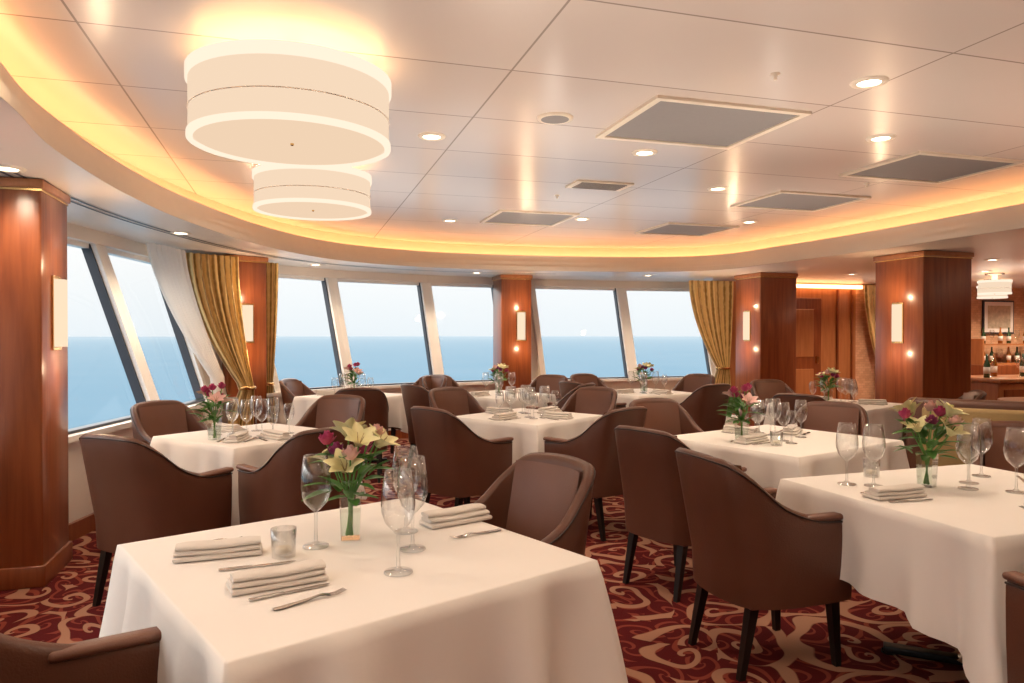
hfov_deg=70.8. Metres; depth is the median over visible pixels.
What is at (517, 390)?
folded napkin
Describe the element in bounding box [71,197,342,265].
diffuser
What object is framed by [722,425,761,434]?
folded napkin
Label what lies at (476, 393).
folded napkin
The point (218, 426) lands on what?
folded napkin
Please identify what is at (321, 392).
folded napkin
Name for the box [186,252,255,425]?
curtain
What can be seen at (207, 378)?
wall pier
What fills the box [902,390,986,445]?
dining chair
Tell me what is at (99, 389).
sea
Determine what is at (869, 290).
curtain
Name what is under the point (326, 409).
dining chair
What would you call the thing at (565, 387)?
dining chair
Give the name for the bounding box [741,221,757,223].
recessed light
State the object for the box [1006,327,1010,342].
wine bottle
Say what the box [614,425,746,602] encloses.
dining chair
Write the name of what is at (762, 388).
dining chair
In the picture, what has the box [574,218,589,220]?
recessed light
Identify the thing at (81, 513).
wall
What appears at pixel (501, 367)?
flower vase
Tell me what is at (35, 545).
pillar
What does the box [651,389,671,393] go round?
folded napkin
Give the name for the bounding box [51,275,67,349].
wall sconce
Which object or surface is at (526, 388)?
wine glass
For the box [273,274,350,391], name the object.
window
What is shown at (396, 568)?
wine glass
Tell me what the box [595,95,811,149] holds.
ceiling vent panel
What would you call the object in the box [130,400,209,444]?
dining chair
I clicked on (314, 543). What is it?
wine glass
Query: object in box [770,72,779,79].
sprinkler
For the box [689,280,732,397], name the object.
curtain
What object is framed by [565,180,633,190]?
ceiling vent
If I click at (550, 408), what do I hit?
folded napkin
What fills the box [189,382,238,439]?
flower vase
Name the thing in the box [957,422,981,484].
wine glass
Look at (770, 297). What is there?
pillar
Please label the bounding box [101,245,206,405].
window
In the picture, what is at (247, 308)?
wall sconce
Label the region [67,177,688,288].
window header
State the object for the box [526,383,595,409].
dining chair
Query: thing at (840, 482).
wine glass
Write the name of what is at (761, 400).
wine glass
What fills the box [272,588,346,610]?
fork
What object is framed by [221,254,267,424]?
pillar
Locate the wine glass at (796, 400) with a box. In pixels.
[794,400,807,437]
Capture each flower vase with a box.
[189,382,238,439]
[301,417,399,540]
[342,362,366,387]
[488,363,508,392]
[632,362,653,390]
[717,383,767,435]
[814,367,842,400]
[889,397,970,487]
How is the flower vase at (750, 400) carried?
on the dining table at (816, 454)
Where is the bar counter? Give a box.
[971,374,1023,399]
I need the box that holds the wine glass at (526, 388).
[525,388,535,417]
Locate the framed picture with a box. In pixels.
[982,300,1013,333]
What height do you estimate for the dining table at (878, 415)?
0.750 m
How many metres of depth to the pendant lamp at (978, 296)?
11.29 m
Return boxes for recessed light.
[0,164,26,172]
[170,231,191,234]
[418,132,445,140]
[442,219,457,221]
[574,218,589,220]
[632,149,657,155]
[707,186,727,190]
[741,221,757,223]
[849,75,888,88]
[865,134,895,142]
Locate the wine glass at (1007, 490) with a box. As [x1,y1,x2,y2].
[1003,427,1023,493]
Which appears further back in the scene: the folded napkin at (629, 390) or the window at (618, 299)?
the window at (618, 299)
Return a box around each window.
[67,239,154,434]
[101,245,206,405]
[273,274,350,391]
[332,278,438,386]
[426,283,496,381]
[531,286,633,378]
[621,288,715,377]
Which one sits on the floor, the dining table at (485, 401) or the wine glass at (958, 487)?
the dining table at (485, 401)
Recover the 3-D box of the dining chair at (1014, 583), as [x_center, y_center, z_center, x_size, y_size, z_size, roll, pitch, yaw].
[1.882,0.941,2.031,0.556,0.922,0.632,0,1,-12]
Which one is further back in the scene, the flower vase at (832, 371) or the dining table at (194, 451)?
the flower vase at (832, 371)
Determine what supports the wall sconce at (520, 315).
attached to the pillar at (511, 293)
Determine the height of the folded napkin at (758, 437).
0.048 m
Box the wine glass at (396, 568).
[381,468,414,576]
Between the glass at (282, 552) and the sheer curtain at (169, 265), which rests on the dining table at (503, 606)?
the glass at (282, 552)
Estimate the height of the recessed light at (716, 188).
0.010 m
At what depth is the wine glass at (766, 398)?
4.80 m
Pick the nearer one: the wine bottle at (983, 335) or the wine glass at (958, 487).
the wine glass at (958, 487)
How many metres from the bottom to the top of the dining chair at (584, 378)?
0.922 m
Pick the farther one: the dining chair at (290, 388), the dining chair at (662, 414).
the dining chair at (290, 388)
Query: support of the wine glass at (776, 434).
on the dining table at (816, 454)
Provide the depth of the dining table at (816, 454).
4.29 m
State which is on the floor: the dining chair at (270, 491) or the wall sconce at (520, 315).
the dining chair at (270, 491)
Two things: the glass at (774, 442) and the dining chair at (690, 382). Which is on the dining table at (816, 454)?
the glass at (774, 442)
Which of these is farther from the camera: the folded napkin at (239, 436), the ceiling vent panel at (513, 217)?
the ceiling vent panel at (513, 217)
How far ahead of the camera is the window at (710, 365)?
11.67 m
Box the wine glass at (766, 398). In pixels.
[764,398,776,435]
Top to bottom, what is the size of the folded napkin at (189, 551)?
0.048 m
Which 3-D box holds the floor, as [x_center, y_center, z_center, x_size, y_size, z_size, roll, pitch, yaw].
[5.690,1.370,5.545,18.019,0.001,16.865,0,1,0]
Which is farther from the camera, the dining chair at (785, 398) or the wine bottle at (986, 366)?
the wine bottle at (986, 366)
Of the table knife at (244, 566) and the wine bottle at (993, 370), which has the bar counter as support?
the wine bottle at (993, 370)
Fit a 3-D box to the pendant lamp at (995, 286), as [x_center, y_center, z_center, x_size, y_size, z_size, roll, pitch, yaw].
[6.900,-0.824,10.293,0.424,0.300,0.424,0,1,0]
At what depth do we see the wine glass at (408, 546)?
2.24 m
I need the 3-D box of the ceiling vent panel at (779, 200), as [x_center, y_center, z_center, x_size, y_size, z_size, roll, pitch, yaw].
[2.652,-1.293,6.669,0.950,0.016,0.750,0,1,-17]
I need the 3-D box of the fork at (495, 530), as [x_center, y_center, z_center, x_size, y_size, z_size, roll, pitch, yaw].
[-0.120,0.641,2.410,0.195,0.011,0.023,0,1,-35]
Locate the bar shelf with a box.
[971,339,1023,374]
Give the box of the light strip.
[796,284,862,288]
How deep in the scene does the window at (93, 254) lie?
6.09 m
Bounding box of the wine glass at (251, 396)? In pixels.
[250,396,262,430]
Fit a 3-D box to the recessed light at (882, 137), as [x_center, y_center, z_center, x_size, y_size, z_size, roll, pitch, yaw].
[2.320,-1.276,4.529,0.176,0.010,0.176,0,1,0]
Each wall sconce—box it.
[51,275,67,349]
[241,303,253,342]
[516,311,525,340]
[743,310,750,340]
[892,302,903,342]
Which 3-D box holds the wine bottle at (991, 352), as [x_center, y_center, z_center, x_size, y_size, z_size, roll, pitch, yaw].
[8.621,0.242,12.937,0.074,0.290,0.074,0,1,0]
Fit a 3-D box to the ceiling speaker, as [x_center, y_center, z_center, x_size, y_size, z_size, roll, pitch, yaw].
[0.245,-1.271,4.109,0.210,0.012,0.210,0,1,0]
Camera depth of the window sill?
8.49 m
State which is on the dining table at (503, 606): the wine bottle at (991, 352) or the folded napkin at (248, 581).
the folded napkin at (248, 581)
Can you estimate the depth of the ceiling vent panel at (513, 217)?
7.56 m
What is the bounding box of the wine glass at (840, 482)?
[835,422,858,485]
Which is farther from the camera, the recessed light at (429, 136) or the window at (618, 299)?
the window at (618, 299)
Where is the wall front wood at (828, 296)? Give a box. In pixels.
[730,257,855,414]
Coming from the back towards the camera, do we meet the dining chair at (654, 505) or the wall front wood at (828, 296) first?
the wall front wood at (828, 296)
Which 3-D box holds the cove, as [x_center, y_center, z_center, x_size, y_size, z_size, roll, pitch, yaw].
[1.133,-1.099,4.276,7.360,0.360,11.754,0,1,-16]
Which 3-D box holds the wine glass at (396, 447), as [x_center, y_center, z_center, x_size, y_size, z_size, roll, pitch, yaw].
[-0.360,0.502,2.445,0.097,0.288,0.097,0,1,0]
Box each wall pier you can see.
[199,339,226,397]
[531,312,538,379]
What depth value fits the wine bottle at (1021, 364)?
9.13 m
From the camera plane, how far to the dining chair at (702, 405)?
7.40 m
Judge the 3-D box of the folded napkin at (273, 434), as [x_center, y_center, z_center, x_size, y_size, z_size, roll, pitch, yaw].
[-1.538,0.601,4.663,0.250,0.048,0.100,0,1,41]
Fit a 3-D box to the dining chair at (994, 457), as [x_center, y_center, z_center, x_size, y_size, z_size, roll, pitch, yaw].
[2.823,0.923,3.912,0.556,0.922,0.632,0,1,23]
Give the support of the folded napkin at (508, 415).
on the dining table at (528, 434)
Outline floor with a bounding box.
[0,438,969,682]
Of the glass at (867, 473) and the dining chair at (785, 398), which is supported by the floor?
the dining chair at (785, 398)
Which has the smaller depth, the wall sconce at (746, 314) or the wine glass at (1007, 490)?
the wine glass at (1007, 490)
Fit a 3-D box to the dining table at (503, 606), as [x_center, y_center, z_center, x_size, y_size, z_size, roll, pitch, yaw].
[-0.505,1.025,2.229,1.257,0.750,1.256,0,1,-39]
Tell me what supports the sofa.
on the floor
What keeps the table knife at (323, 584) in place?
on the dining table at (503, 606)
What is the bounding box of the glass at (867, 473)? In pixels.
[863,457,879,477]
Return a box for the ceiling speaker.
[537,112,572,124]
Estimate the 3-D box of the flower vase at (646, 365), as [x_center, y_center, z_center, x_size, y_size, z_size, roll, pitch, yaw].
[1.542,0.415,8.456,0.267,0.350,0.276,0,1,19]
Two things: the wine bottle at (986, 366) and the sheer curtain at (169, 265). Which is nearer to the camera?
the sheer curtain at (169, 265)
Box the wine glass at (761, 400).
[750,400,763,432]
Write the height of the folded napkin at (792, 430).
0.048 m
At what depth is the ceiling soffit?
7.00 m
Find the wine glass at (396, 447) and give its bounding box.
[392,445,419,534]
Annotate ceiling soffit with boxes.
[0,97,1023,287]
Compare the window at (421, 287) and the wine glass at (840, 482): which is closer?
the wine glass at (840, 482)
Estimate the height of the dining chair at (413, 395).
0.922 m
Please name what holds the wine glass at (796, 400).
on the dining table at (816, 454)
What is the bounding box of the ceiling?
[0,0,1023,247]
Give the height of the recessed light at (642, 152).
0.010 m
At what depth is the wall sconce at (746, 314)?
10.32 m
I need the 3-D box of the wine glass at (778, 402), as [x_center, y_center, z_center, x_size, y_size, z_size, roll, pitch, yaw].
[1.710,0.505,4.534,0.084,0.244,0.084,0,1,0]
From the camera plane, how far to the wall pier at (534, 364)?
10.99 m
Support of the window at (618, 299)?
in the wall at (81, 513)
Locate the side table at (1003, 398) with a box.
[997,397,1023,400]
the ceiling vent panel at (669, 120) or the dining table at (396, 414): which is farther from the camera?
the dining table at (396, 414)
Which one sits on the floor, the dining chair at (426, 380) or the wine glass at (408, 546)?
the dining chair at (426, 380)
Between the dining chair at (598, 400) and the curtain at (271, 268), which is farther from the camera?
the curtain at (271, 268)
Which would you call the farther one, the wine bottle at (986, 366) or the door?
the door
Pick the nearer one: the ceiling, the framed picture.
the ceiling
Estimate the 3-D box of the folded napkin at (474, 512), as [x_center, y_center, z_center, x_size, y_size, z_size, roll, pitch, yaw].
[-0.200,0.620,2.576,0.250,0.048,0.100,0,1,-35]
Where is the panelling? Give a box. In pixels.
[836,289,853,399]
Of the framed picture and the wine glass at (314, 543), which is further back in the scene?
the framed picture
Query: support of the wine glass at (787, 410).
on the dining table at (816, 454)
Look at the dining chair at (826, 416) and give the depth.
5.34 m
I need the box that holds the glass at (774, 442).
[770,431,782,445]
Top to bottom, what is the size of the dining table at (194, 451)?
0.750 m
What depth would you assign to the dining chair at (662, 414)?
5.64 m
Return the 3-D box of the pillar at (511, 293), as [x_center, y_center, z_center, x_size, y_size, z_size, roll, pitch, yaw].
[0.000,0.173,10.722,0.490,2.300,0.490,0,1,-17]
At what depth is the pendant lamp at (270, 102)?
2.93 m
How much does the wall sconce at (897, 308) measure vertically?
0.440 m
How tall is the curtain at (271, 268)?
2.250 m
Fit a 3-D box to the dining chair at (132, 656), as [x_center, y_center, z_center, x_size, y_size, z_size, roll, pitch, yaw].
[-0.999,0.946,1.477,0.632,0.922,0.556,0,1,-33]
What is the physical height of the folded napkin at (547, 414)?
0.048 m
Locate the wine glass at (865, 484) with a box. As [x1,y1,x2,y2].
[862,423,885,486]
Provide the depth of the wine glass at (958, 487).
3.12 m
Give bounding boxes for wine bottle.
[981,327,985,343]
[983,354,989,377]
[989,347,992,362]
[990,353,996,375]
[998,327,1002,343]
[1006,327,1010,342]
[1006,347,1010,362]
[1014,347,1018,362]
[1019,353,1023,375]
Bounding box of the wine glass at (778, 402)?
[777,402,790,441]
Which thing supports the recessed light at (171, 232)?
attached to the ceiling soffit
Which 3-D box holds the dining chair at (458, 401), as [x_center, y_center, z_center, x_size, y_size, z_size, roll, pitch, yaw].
[-0.458,0.898,6.703,0.556,0.922,0.632,0,1,-40]
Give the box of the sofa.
[906,397,1023,468]
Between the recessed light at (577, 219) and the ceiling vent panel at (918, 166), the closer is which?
the ceiling vent panel at (918, 166)
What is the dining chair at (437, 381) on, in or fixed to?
on the floor
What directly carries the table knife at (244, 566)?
on the dining table at (503, 606)
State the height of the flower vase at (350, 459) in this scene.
0.392 m
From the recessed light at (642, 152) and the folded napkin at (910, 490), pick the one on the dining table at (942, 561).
the folded napkin at (910, 490)
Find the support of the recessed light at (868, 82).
in the ceiling
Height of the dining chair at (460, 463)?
0.922 m
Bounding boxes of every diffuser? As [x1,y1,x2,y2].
[0,171,26,177]
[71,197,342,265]
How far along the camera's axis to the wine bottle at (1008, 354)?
13.03 m
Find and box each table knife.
[218,560,295,571]
[248,583,329,601]
[888,499,932,502]
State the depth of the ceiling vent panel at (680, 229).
8.42 m
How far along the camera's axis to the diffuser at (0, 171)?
3.94 m
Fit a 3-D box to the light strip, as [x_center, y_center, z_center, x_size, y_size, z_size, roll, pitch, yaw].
[4.915,-0.929,12.055,2.300,0.060,0.050,0,1,-17]
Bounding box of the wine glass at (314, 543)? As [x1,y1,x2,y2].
[300,453,330,549]
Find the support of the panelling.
attached to the wall at (864, 354)
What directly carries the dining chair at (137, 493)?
on the floor
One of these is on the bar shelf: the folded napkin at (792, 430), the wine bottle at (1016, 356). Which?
the wine bottle at (1016, 356)
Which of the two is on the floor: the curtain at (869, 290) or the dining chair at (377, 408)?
the dining chair at (377, 408)
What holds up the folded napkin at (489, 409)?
on the dining table at (528, 434)
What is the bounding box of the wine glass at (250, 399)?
[240,399,252,436]
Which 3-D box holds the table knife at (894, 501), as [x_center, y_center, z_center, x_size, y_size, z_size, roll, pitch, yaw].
[1.607,0.639,2.893,0.212,0.006,0.016,0,1,-14]
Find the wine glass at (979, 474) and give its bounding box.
[970,418,992,477]
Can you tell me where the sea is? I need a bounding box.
[68,336,707,428]
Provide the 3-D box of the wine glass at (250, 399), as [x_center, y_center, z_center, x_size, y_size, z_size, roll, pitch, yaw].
[-1.743,0.503,4.726,0.084,0.244,0.084,0,1,0]
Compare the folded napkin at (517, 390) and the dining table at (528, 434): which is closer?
the dining table at (528, 434)
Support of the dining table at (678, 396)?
on the floor
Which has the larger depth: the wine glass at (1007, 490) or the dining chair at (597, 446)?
the dining chair at (597, 446)
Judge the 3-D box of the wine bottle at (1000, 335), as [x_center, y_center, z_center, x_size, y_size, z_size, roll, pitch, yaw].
[8.812,-0.109,12.992,0.074,0.290,0.074,0,1,0]
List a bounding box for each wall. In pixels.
[68,380,679,540]
[855,284,1023,399]
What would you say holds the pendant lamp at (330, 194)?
hanging from the ceiling
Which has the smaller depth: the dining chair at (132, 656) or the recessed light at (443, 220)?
the dining chair at (132, 656)
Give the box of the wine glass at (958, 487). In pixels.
[956,425,980,490]
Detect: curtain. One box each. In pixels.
[146,242,224,427]
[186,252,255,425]
[266,262,277,423]
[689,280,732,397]
[864,285,875,398]
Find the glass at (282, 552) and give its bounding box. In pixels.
[270,525,296,559]
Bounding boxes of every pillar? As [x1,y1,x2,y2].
[0,177,72,590]
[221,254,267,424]
[492,274,532,390]
[734,272,797,426]
[873,250,973,402]
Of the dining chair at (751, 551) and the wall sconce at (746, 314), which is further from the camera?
the wall sconce at (746, 314)
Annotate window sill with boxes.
[68,377,682,442]
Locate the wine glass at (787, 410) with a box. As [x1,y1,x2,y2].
[785,410,797,443]
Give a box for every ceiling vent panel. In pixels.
[480,209,579,225]
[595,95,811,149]
[635,222,738,236]
[730,190,870,211]
[839,151,1023,183]
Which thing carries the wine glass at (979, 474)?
on the dining table at (942, 561)
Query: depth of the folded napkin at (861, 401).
6.93 m
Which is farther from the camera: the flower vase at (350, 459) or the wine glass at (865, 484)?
the wine glass at (865, 484)
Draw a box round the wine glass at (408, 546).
[397,455,427,552]
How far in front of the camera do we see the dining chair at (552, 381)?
9.05 m
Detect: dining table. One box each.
[99,497,627,682]
[150,423,366,525]
[287,393,407,461]
[456,408,602,463]
[469,390,556,410]
[617,388,692,406]
[674,425,909,488]
[763,398,902,439]
[776,464,1023,682]
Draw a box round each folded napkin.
[172,536,262,562]
[210,423,244,431]
[222,430,249,442]
[226,559,327,595]
[258,429,290,439]
[316,390,336,394]
[419,503,491,528]
[470,391,489,395]
[486,407,513,412]
[490,412,517,419]
[507,388,526,392]
[537,406,561,413]
[541,411,572,419]
[616,388,633,392]
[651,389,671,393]
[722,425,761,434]
[733,433,768,443]
[782,424,802,434]
[858,399,887,404]
[861,483,926,500]
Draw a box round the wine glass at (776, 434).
[769,398,781,435]
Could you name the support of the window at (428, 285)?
in the wall at (81, 513)
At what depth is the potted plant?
9.91 m
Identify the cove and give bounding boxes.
[0,62,1023,271]
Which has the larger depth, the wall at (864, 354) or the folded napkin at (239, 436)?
the wall at (864, 354)
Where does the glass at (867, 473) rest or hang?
on the dining table at (942, 561)
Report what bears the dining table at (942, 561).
on the floor
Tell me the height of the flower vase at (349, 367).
0.366 m
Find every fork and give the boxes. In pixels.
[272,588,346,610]
[449,529,500,537]
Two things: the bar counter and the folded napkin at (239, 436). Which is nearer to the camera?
the folded napkin at (239, 436)
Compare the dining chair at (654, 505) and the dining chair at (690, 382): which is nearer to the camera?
the dining chair at (654, 505)
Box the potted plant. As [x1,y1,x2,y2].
[725,390,740,424]
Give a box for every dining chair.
[0,626,160,682]
[79,434,233,606]
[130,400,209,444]
[236,426,357,524]
[279,378,315,421]
[295,394,365,505]
[335,388,388,482]
[388,375,446,456]
[401,384,429,470]
[410,406,513,506]
[422,374,459,390]
[428,387,485,415]
[474,452,595,555]
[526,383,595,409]
[527,374,567,401]
[543,406,646,541]
[559,381,626,408]
[560,386,616,414]
[570,373,606,386]
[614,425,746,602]
[629,398,703,434]
[672,373,714,391]
[675,447,851,681]
[680,383,730,431]
[750,379,794,425]
[772,393,825,426]
[790,401,868,435]
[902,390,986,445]
[971,421,1023,473]
[1002,571,1023,682]
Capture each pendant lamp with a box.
[184,39,391,168]
[252,165,371,220]
[976,279,1007,298]
[977,273,1012,294]
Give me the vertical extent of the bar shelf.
1.340 m
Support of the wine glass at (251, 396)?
on the dining table at (194, 451)
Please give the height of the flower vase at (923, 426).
0.392 m
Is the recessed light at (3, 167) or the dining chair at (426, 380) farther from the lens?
the dining chair at (426, 380)
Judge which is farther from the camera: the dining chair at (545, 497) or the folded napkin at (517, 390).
the folded napkin at (517, 390)
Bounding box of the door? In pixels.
[796,298,820,395]

